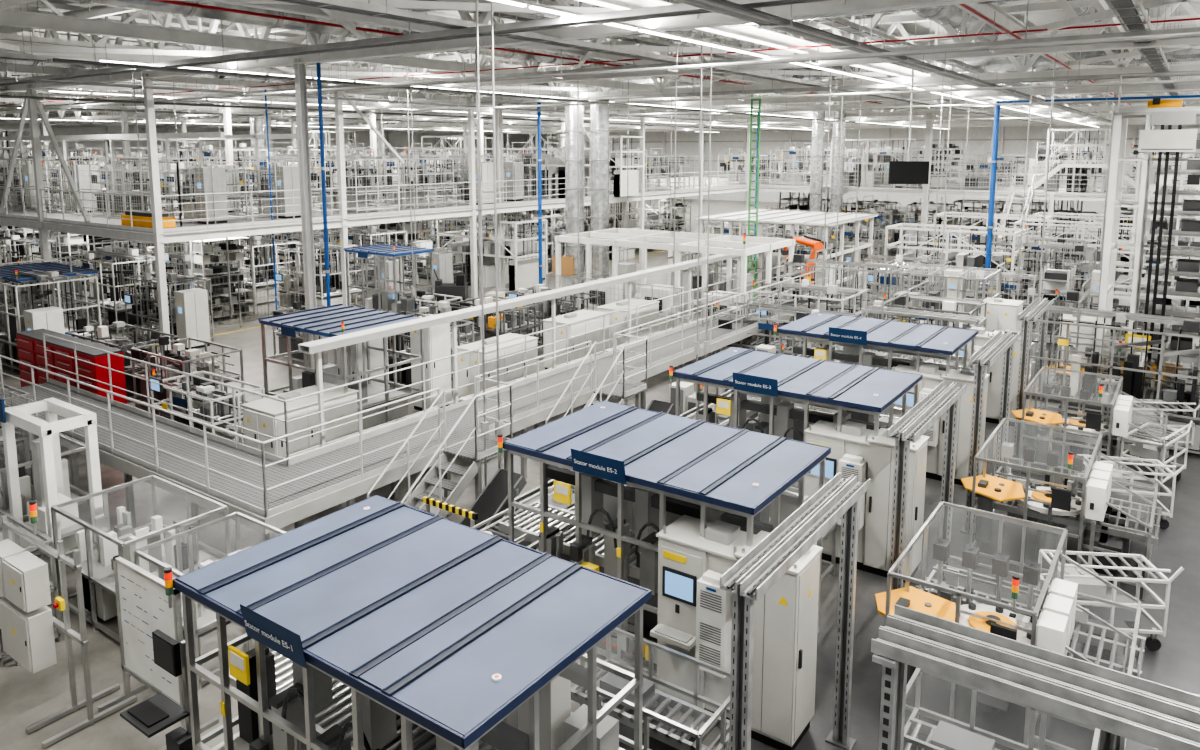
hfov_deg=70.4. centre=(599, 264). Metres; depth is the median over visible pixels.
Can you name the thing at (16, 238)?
machine
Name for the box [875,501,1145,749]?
cell
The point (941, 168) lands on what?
machine
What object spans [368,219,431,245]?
frame
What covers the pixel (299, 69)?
steel column
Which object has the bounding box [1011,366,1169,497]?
cell
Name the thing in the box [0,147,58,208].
machine
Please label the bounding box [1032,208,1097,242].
machine
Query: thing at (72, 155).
machine
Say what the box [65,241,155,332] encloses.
machine
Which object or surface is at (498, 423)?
pole
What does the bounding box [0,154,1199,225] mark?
fence
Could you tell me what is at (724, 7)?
ceiling lights
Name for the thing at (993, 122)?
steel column
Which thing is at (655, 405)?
conveyor
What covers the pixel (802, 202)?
machine
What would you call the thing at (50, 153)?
machine
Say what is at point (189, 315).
machine
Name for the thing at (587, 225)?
frame
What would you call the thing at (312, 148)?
machine
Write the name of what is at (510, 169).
machine
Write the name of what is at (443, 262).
machine
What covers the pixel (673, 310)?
pole
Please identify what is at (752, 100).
ladder
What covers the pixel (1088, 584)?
trolley
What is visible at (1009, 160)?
machine
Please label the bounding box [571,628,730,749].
conveyor
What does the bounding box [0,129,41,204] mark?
frame
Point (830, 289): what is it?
machine
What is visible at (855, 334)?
module
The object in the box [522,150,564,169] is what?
machine
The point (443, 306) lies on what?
station
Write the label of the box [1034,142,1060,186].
rack
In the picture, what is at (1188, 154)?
machine
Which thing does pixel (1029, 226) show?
machine
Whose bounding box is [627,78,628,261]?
pole
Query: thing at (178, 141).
machine
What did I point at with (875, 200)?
machine
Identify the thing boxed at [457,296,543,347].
station
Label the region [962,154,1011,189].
machine
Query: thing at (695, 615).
tall cabinet
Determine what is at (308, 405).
cabinet
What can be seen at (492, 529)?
conveyor
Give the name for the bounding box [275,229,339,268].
machine
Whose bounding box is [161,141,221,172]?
machine
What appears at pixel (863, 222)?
machine
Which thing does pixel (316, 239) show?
machine
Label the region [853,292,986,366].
machine
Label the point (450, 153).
machine
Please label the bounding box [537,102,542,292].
pipe
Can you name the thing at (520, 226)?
machine
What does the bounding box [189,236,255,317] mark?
rack
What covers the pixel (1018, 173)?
machine
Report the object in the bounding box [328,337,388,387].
tall cabinet
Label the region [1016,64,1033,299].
pole
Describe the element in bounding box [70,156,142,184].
machine
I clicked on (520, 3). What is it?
lights
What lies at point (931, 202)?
machine
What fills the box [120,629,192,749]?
workstation
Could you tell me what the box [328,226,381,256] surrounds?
machine
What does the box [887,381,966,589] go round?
portal
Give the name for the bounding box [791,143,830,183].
machine
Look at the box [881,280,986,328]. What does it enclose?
machine
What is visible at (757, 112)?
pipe
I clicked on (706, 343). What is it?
pole
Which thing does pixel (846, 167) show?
machine
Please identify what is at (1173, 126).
steel column
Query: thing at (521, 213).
machine
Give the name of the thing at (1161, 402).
trolley
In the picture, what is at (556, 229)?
machine
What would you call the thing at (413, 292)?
pole
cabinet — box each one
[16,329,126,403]
[240,382,358,458]
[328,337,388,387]
[410,314,451,410]
[457,333,538,400]
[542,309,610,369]
[553,255,574,299]
[596,298,659,347]
[650,515,822,749]
[804,420,929,582]
[892,364,989,484]
[944,326,1020,426]
[980,298,1023,331]
[1057,314,1096,365]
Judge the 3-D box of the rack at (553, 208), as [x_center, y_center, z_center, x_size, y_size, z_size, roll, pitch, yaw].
[-3.800,-3.341,61.283,2.060,3.216,0.860,5,9,35]
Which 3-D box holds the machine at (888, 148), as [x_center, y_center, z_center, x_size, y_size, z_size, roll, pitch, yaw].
[22.274,-7.778,64.917,3.715,3.020,2.348,5,9,35]
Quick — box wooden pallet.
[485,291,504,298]
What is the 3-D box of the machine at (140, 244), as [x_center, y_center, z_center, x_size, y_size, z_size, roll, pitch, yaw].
[-22.453,-0.428,41.899,3.715,2.620,1.548,5,9,35]
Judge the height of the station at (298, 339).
1.741 m
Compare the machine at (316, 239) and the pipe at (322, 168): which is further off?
the machine at (316, 239)
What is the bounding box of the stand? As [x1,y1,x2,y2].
[0,500,136,747]
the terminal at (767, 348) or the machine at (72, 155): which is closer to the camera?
the terminal at (767, 348)
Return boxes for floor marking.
[152,250,667,346]
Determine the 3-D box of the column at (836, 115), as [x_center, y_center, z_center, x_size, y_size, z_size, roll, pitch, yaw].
[15.481,-5.868,55.489,1.000,9.760,1.000,5,9,35]
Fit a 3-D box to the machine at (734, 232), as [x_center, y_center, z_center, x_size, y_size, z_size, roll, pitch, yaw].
[8.386,-1.120,48.510,2.457,2.220,2.348,5,9,35]
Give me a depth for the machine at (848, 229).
50.70 m
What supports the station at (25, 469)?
on the floor
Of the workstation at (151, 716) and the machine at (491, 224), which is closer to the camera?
the workstation at (151, 716)
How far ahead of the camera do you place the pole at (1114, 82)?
32.62 m
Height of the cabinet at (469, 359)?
1.520 m
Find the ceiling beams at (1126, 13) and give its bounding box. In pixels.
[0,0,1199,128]
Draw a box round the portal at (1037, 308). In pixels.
[1013,297,1053,457]
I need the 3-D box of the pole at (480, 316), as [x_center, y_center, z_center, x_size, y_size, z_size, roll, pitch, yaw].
[-3.395,-1.407,23.838,0.140,9.400,0.140,5,9,35]
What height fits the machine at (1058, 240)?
3.120 m
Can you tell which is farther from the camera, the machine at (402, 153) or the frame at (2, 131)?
the machine at (402, 153)
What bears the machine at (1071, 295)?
on the floor
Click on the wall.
(1012, 139)
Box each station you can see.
[0,425,93,557]
[0,509,62,666]
[51,475,230,642]
[65,321,178,398]
[131,336,244,411]
[133,512,285,690]
[150,368,264,443]
[272,301,327,363]
[388,327,459,384]
[390,286,461,316]
[397,310,473,375]
[406,301,479,344]
[450,298,535,342]
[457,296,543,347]
[505,285,600,339]
[507,284,575,337]
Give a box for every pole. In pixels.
[133,80,154,335]
[173,83,187,275]
[217,102,221,157]
[380,96,385,241]
[406,67,415,315]
[410,77,418,282]
[475,50,481,340]
[476,0,488,486]
[491,1,504,517]
[576,56,580,310]
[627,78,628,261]
[627,151,627,186]
[670,97,671,230]
[671,75,676,328]
[694,30,702,361]
[704,33,712,357]
[820,66,830,299]
[833,65,843,310]
[852,89,861,268]
[931,86,942,290]
[939,67,952,309]
[960,101,969,252]
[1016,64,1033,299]
[1030,53,1056,374]
[1099,82,1114,269]
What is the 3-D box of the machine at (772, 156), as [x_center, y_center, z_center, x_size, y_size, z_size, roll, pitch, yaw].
[12.415,-7.829,66.784,3.052,2.620,1.462,5,9,35]
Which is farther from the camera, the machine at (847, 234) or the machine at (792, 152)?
the machine at (792, 152)
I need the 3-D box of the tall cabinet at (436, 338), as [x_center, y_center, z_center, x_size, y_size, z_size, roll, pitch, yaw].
[-4.260,2.439,21.444,0.755,2.420,0.755,5,9,35]
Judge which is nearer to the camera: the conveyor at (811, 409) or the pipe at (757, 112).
the conveyor at (811, 409)
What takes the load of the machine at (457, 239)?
on the floor
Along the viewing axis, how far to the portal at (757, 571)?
7.84 m
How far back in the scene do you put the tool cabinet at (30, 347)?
19.55 m
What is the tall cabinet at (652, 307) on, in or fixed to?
on the floor
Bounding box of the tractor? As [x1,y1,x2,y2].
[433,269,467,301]
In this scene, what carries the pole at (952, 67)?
on the floor
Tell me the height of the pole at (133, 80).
9.400 m
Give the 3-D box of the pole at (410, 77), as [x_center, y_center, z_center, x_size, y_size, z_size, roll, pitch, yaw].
[-6.930,-2.478,31.766,0.140,9.400,0.140,5,9,35]
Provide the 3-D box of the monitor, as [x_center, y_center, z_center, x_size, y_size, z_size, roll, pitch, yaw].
[9.050,-4.038,24.790,1.120,3.340,0.144,1,8,6]
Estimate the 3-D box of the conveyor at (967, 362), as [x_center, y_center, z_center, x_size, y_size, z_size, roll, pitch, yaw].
[7.092,2.991,20.703,3.250,1.525,1.400,5,9,35]
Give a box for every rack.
[0,225,8,262]
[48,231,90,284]
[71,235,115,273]
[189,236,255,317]
[224,236,256,254]
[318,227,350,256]
[542,208,557,228]
[545,208,561,235]
[584,204,610,221]
[659,198,690,238]
[782,209,812,267]
[911,149,938,184]
[930,143,964,184]
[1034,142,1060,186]
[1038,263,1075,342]
[1118,204,1150,248]
[1125,153,1199,322]
[1129,142,1179,189]
[1147,154,1199,268]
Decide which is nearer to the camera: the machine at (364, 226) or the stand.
the stand
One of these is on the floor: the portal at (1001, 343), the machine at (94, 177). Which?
the portal at (1001, 343)
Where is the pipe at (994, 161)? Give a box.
[984,101,1000,287]
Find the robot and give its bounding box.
[781,235,826,283]
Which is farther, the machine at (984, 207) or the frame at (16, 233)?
the machine at (984, 207)
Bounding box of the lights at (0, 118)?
[0,118,519,131]
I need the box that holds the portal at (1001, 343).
[960,330,1019,534]
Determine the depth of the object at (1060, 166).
49.02 m
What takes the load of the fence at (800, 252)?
on the floor
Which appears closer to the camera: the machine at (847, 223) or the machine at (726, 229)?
the machine at (726, 229)
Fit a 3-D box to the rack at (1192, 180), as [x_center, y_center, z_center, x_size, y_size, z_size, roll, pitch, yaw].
[20.538,-0.770,30.326,2.678,6.432,1.032,5,9,35]
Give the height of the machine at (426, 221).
3.020 m
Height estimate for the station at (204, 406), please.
1.690 m
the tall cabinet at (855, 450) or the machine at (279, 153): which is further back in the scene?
the machine at (279, 153)
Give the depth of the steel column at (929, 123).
52.63 m
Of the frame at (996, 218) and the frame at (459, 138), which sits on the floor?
the frame at (996, 218)
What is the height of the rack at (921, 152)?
2.616 m
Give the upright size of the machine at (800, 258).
3.120 m
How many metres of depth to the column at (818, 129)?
55.35 m
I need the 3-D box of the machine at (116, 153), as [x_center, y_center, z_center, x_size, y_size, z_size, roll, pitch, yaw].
[-30.707,-6.025,53.443,3.057,2.620,2.348,5,9,35]
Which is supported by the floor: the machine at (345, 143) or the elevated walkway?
the elevated walkway
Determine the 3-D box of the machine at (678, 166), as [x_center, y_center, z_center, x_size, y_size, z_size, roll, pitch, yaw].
[4.183,-6.324,55.655,3.052,2.620,1.462,5,9,35]
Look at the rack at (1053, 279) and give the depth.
28.42 m
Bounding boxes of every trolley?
[1035,549,1183,650]
[1077,454,1186,528]
[1116,399,1199,454]
[1119,421,1192,488]
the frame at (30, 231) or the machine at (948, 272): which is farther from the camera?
the frame at (30, 231)
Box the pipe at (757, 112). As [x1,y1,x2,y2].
[753,112,758,259]
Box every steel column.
[294,58,317,368]
[492,104,508,290]
[918,113,933,254]
[987,122,993,212]
[1151,125,1165,239]
[1163,125,1176,238]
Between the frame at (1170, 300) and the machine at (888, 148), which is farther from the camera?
the machine at (888, 148)
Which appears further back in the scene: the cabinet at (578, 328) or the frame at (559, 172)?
the frame at (559, 172)
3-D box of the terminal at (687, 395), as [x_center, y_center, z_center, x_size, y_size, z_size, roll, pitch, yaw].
[1.978,3.260,19.026,0.800,1.440,0.420,5,9,35]
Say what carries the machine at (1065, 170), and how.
on the platform
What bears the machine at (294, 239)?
on the floor
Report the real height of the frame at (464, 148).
3.445 m
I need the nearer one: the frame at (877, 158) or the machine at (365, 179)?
the machine at (365, 179)
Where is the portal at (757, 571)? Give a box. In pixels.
[720,472,869,749]
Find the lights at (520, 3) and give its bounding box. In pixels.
[490,0,1098,126]
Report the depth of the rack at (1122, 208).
54.73 m
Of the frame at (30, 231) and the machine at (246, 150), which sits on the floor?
the frame at (30, 231)
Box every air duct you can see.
[249,99,269,257]
[564,84,584,297]
[590,79,609,278]
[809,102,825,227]
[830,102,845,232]
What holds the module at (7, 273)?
on the floor
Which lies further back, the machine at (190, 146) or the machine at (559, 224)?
the machine at (559, 224)
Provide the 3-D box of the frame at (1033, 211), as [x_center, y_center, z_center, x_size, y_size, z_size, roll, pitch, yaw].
[27.561,-2.374,52.094,3.090,3.745,2.090,5,9,35]
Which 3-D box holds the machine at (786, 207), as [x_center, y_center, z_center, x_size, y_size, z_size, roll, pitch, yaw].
[13.888,-3.145,61.999,3.057,2.620,2.348,5,9,35]
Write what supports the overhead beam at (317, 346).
on the floor
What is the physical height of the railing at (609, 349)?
0.960 m
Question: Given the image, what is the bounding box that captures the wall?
[503,101,1199,214]
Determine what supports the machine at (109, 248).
on the floor
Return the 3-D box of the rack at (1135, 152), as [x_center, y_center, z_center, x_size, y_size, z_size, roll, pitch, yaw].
[33.752,-6.000,51.840,2.460,3.019,1.060,5,9,35]
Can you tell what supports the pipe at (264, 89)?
on the floor
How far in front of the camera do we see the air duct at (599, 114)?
36.13 m
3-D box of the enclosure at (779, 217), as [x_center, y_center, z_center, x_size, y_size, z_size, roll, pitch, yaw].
[8.437,-0.441,38.268,6.050,3.620,6.200,5,9,35]
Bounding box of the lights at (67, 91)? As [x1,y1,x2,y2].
[49,90,829,130]
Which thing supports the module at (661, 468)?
on the floor
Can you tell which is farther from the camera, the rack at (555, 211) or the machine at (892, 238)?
the rack at (555, 211)
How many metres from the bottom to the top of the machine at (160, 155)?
2.620 m
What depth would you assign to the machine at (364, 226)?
59.55 m
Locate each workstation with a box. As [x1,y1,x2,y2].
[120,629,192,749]
[903,668,1100,749]
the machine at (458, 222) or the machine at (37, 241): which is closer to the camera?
the machine at (37, 241)
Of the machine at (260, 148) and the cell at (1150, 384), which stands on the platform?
the machine at (260, 148)
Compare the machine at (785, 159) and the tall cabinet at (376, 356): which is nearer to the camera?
the tall cabinet at (376, 356)
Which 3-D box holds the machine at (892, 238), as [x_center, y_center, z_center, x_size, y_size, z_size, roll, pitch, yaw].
[18.126,-2.219,53.283,3.715,3.120,2.348,5,9,35]
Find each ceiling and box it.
[0,0,1199,131]
[15,0,1199,106]
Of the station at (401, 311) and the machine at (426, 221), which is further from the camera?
the machine at (426, 221)
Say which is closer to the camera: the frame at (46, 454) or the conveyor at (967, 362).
the frame at (46, 454)
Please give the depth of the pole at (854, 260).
36.16 m
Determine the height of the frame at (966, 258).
3.245 m
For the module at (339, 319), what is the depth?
19.48 m
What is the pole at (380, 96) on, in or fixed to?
on the floor
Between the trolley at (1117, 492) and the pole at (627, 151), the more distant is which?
the pole at (627, 151)
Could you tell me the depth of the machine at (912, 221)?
57.16 m
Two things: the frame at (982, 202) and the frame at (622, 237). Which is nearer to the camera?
the frame at (622, 237)
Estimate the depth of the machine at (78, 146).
42.05 m
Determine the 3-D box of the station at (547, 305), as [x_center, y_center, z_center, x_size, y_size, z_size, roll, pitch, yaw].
[-2.060,1.600,30.013,1.852,1.786,1.562,5,9,35]
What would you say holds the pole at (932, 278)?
on the floor
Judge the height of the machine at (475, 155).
2.220 m
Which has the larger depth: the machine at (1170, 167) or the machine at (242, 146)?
the machine at (1170, 167)
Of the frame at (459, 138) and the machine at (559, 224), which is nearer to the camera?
the machine at (559, 224)
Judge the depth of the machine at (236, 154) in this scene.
45.11 m
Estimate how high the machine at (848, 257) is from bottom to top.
2.220 m
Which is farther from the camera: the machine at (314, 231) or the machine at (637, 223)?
the machine at (637, 223)
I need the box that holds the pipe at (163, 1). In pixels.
[6,0,1199,105]
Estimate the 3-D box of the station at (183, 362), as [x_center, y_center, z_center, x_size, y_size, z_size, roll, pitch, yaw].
[-10.488,2.767,21.549,2.452,1.741,1.648,5,9,35]
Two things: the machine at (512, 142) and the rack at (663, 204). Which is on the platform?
the machine at (512, 142)
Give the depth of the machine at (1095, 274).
33.72 m
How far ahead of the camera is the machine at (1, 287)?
29.57 m
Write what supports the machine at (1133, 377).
on the floor
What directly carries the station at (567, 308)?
on the floor
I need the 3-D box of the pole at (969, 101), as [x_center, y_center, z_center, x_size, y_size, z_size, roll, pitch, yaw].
[16.856,-3.510,39.393,0.140,9.400,0.140,5,9,35]
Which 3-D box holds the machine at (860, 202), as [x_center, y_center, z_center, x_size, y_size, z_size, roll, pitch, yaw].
[19.258,-3.357,62.071,3.715,3.020,2.348,5,9,35]
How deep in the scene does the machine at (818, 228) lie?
52.66 m
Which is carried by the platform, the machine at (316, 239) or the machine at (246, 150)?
the machine at (246, 150)
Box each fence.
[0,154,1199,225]
[139,232,1151,359]
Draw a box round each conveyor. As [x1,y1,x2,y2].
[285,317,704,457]
[459,469,526,535]
[471,355,835,549]
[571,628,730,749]
[646,400,675,414]
[743,393,912,422]
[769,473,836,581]
[832,345,969,369]
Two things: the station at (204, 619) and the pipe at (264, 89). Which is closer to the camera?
the station at (204, 619)
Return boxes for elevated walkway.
[0,258,848,549]
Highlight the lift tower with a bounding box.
[1095,72,1199,396]
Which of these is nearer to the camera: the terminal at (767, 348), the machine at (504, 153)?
the terminal at (767, 348)
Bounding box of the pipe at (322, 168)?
[316,63,330,305]
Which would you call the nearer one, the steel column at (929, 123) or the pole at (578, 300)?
the pole at (578, 300)
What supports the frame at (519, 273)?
on the floor
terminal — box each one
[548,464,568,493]
[669,381,703,418]
[755,344,783,353]
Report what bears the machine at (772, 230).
on the floor
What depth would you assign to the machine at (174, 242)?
52.40 m
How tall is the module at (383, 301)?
3.340 m
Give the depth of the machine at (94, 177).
32.63 m
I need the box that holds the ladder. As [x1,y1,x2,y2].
[747,95,760,300]
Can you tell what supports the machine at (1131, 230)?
on the floor
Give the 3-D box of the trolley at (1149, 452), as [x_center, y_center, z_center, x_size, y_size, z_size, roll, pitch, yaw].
[10.841,3.698,16.641,1.624,1.207,0.738,-6,10,-39]
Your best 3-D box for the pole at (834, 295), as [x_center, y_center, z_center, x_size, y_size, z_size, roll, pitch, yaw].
[7.719,-1.914,27.589,0.140,9.400,0.140,5,9,35]
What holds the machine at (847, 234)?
on the floor
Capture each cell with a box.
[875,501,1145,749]
[961,418,1161,599]
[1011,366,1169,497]
[1047,331,1176,423]
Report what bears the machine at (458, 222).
on the floor
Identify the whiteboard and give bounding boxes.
[97,555,218,749]
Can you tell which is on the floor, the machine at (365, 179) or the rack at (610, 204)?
the rack at (610, 204)
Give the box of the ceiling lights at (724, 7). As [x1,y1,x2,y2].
[0,0,1199,131]
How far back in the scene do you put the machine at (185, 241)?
44.41 m
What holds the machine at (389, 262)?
on the floor
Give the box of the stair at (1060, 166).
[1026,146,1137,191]
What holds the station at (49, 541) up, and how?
on the floor
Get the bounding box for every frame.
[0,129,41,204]
[0,225,38,261]
[0,398,103,557]
[1,225,52,263]
[309,130,356,187]
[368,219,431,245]
[421,135,486,163]
[436,215,547,290]
[445,137,492,153]
[507,131,590,197]
[508,208,555,231]
[547,136,643,196]
[551,203,615,265]
[555,228,794,331]
[584,201,638,260]
[613,197,683,230]
[779,192,828,211]
[830,139,915,187]
[882,223,1025,297]
[934,212,1051,267]
[952,200,1046,242]
[1014,219,1148,302]
[1019,199,1082,254]
[1031,212,1152,260]
[1044,128,1109,192]
[1114,240,1199,345]
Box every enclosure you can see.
[695,209,877,304]
[872,262,1001,327]
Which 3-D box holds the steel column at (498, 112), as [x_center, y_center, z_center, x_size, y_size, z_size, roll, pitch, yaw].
[-4.674,-3.189,39.449,0.600,8.750,0.600,5,9,35]
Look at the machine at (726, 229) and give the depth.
44.89 m
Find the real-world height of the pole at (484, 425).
9.400 m
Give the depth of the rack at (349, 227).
51.65 m
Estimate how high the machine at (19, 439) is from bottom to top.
2.220 m
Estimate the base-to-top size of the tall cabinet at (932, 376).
2.198 m
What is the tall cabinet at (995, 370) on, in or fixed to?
on the floor
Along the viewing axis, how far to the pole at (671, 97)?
39.09 m
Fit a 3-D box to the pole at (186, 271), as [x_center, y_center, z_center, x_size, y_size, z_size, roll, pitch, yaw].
[-16.590,-2.736,33.668,0.140,9.400,0.140,5,9,35]
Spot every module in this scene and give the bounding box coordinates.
[0,262,98,353]
[164,495,651,749]
[258,304,425,431]
[344,244,433,313]
[498,401,830,676]
[669,347,922,492]
[682,246,763,301]
[774,312,978,418]
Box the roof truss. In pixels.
[0,0,1199,134]
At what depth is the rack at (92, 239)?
44.19 m
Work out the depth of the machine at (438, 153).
45.28 m
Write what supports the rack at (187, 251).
on the floor
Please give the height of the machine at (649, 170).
2.620 m
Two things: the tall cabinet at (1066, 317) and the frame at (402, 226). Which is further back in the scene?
the frame at (402, 226)
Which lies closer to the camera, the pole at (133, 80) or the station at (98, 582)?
the station at (98, 582)
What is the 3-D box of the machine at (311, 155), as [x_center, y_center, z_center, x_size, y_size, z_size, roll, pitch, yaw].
[-16.202,-5.646,50.641,3.052,2.620,1.462,5,9,35]
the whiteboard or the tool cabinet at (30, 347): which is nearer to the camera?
the whiteboard
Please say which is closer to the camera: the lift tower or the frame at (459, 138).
the lift tower
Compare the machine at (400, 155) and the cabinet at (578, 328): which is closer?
the cabinet at (578, 328)
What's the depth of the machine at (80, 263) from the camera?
34.70 m
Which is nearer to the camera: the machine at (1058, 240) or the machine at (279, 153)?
the machine at (1058, 240)
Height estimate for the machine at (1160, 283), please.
2.520 m
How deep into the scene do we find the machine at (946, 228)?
40.88 m
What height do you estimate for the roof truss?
2.315 m
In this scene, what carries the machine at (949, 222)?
on the floor
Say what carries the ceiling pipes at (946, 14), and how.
hanging from the ceiling at (86, 24)
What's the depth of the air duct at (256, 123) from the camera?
50.15 m
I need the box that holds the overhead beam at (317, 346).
[298,235,815,448]
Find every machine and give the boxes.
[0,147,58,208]
[0,228,57,301]
[0,257,101,370]
[0,281,33,345]
[0,382,33,460]
[2,228,11,264]
[6,142,59,195]
[17,251,102,313]
[28,141,101,199]
[29,150,72,186]
[33,229,86,265]
[42,156,125,212]
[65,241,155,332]
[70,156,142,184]
[71,148,103,164]
[87,148,135,162]
[91,157,182,216]
[92,239,156,298]
[94,148,165,179]
[100,238,139,259]
[110,239,171,280]
[120,147,187,207]
[123,260,213,349]
[137,242,185,266]
[140,140,214,179]
[144,244,221,308]
[160,158,251,223]
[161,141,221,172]
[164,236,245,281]
[174,242,197,253]
[175,157,243,212]
[176,141,219,165]
[176,241,245,263]
[187,139,267,202]
[188,142,237,165]
[205,151,260,179]
[212,234,300,305]
[219,150,251,169]
[232,157,322,218]
[243,147,314,206]
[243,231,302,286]
[247,155,297,198]
[253,148,297,162]
[272,142,316,163]
[272,148,297,161]
[274,234,365,311]
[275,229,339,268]
[275,230,332,248]
[275,232,358,286]
[310,139,385,202]
[310,147,399,212]
[310,148,334,171]
[310,148,361,187]
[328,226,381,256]
[330,226,407,277]
[338,254,412,301]
[344,143,369,153]
[352,225,384,242]
[358,155,412,198]
[369,147,454,208]
[380,231,431,268]
[391,148,428,168]
[393,155,439,176]
[399,219,452,236]
[401,240,462,295]
[404,143,437,153]
[405,148,468,197]
[414,216,467,249]
[421,226,468,263]
[425,147,493,204]
[441,217,491,237]
[444,148,485,176]
[452,155,492,192]
[457,217,513,238]
[466,155,529,200]
[483,148,516,161]
[484,216,552,279]
[485,211,528,235]
[492,211,554,249]
[510,142,556,160]
[518,220,565,271]
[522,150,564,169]
[526,216,565,249]
[587,141,646,191]
[610,153,668,190]
[625,217,664,253]
[644,214,685,243]
[648,148,689,188]
[697,221,774,270]
[712,289,859,362]
[718,148,767,183]
[719,226,775,264]
[737,150,779,181]
[747,208,816,256]
[750,269,866,323]
[759,156,794,180]
[765,203,808,236]
[769,143,825,185]
[769,203,831,255]
[772,233,860,285]
[783,247,919,322]
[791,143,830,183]
[796,197,843,212]
[800,223,847,247]
[810,143,856,170]
[821,224,882,267]
[838,220,889,261]
[842,197,888,231]
[845,221,865,240]
[849,155,888,183]
[851,195,903,224]
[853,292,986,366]
[854,203,918,255]
[863,143,912,169]
[863,245,961,311]
[879,213,920,248]
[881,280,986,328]
[894,142,951,188]
[901,205,956,241]
[902,222,976,297]
[906,198,957,238]
[923,218,1003,284]
[945,222,1008,249]
[957,201,1013,238]
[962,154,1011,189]
[974,262,1062,326]
[975,148,1029,187]
[989,155,1039,185]
[989,232,1100,308]
[1000,227,1099,288]
[1023,222,1124,290]
[1024,289,1199,453]
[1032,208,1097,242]
[1050,277,1152,362]
[1059,142,1106,186]
[1115,248,1199,307]
[1118,208,1184,258]
[1127,144,1199,192]
[1129,230,1191,275]
[1137,154,1199,188]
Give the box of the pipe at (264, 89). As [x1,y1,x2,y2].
[264,89,278,330]
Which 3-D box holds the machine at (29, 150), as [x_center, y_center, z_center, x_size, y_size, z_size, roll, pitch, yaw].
[-32.498,-5.604,50.332,3.715,2.620,1.548,5,9,35]
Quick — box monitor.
[888,68,928,183]
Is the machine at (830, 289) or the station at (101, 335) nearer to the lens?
the station at (101, 335)
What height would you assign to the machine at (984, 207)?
3.020 m
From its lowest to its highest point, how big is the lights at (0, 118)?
0.070 m
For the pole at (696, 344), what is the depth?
20.59 m
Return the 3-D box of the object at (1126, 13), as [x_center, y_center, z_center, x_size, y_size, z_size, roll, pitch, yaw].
[0.172,-9.614,47.969,64.007,2.400,80.008,5,9,35]
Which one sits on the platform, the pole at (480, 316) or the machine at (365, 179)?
the machine at (365, 179)
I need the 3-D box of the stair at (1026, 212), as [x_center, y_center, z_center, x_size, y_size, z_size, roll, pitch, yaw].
[23.117,-2.414,47.623,1.050,5.205,6.032,5,9,35]
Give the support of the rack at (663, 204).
on the floor
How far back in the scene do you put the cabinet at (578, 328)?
25.14 m
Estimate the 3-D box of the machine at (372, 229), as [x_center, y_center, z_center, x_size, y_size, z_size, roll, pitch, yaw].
[-11.211,-0.640,41.974,3.715,3.020,2.348,5,9,35]
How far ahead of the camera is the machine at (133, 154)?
45.43 m
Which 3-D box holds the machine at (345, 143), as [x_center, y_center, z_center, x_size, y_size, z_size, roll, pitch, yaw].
[-19.278,-8.281,68.636,3.652,3.020,1.862,5,9,35]
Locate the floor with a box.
[0,198,1199,749]
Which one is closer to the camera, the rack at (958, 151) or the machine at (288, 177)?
the machine at (288, 177)
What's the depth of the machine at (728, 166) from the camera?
63.95 m
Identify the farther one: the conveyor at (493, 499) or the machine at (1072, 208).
the machine at (1072, 208)
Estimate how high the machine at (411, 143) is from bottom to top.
3.020 m
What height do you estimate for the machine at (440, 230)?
3.020 m
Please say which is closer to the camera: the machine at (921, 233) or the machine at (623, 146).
the machine at (921, 233)
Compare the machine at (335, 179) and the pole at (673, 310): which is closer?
the pole at (673, 310)
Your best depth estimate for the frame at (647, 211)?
60.01 m
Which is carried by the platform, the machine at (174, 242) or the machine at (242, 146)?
the machine at (242, 146)
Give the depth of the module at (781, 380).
14.72 m
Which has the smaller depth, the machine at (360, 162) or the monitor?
the monitor
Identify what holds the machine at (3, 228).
on the floor
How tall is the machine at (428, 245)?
2.220 m
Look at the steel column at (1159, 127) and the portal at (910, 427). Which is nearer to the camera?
the portal at (910, 427)
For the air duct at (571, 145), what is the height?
9.760 m
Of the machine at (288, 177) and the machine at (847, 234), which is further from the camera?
the machine at (847, 234)
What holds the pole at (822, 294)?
on the floor
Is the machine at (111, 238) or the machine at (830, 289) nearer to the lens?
the machine at (830, 289)
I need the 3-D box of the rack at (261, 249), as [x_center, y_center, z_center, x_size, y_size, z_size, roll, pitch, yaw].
[-16.447,-0.654,42.079,3.715,3.020,2.348,5,9,35]
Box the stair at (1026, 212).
[998,174,1034,261]
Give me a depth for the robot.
32.08 m
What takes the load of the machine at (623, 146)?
on the platform
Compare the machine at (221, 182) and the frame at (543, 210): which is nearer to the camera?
the machine at (221, 182)
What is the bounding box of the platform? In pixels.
[0,73,1199,349]
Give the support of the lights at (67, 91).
attached to the ceiling at (86, 24)
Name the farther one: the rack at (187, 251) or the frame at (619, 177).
the frame at (619, 177)
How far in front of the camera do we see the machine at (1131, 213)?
51.91 m
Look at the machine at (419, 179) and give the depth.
37.65 m
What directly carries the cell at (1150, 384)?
on the floor
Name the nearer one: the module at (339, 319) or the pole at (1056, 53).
the module at (339, 319)
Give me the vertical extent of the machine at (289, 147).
3.020 m
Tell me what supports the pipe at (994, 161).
on the floor
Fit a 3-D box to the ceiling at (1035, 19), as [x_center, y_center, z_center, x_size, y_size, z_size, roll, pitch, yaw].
[-6.579,-12.896,59.745,99.000,0.150,108.000,5,9,35]
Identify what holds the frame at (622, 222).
on the floor
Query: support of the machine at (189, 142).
on the platform
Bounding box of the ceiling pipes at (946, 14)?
[0,0,1199,119]

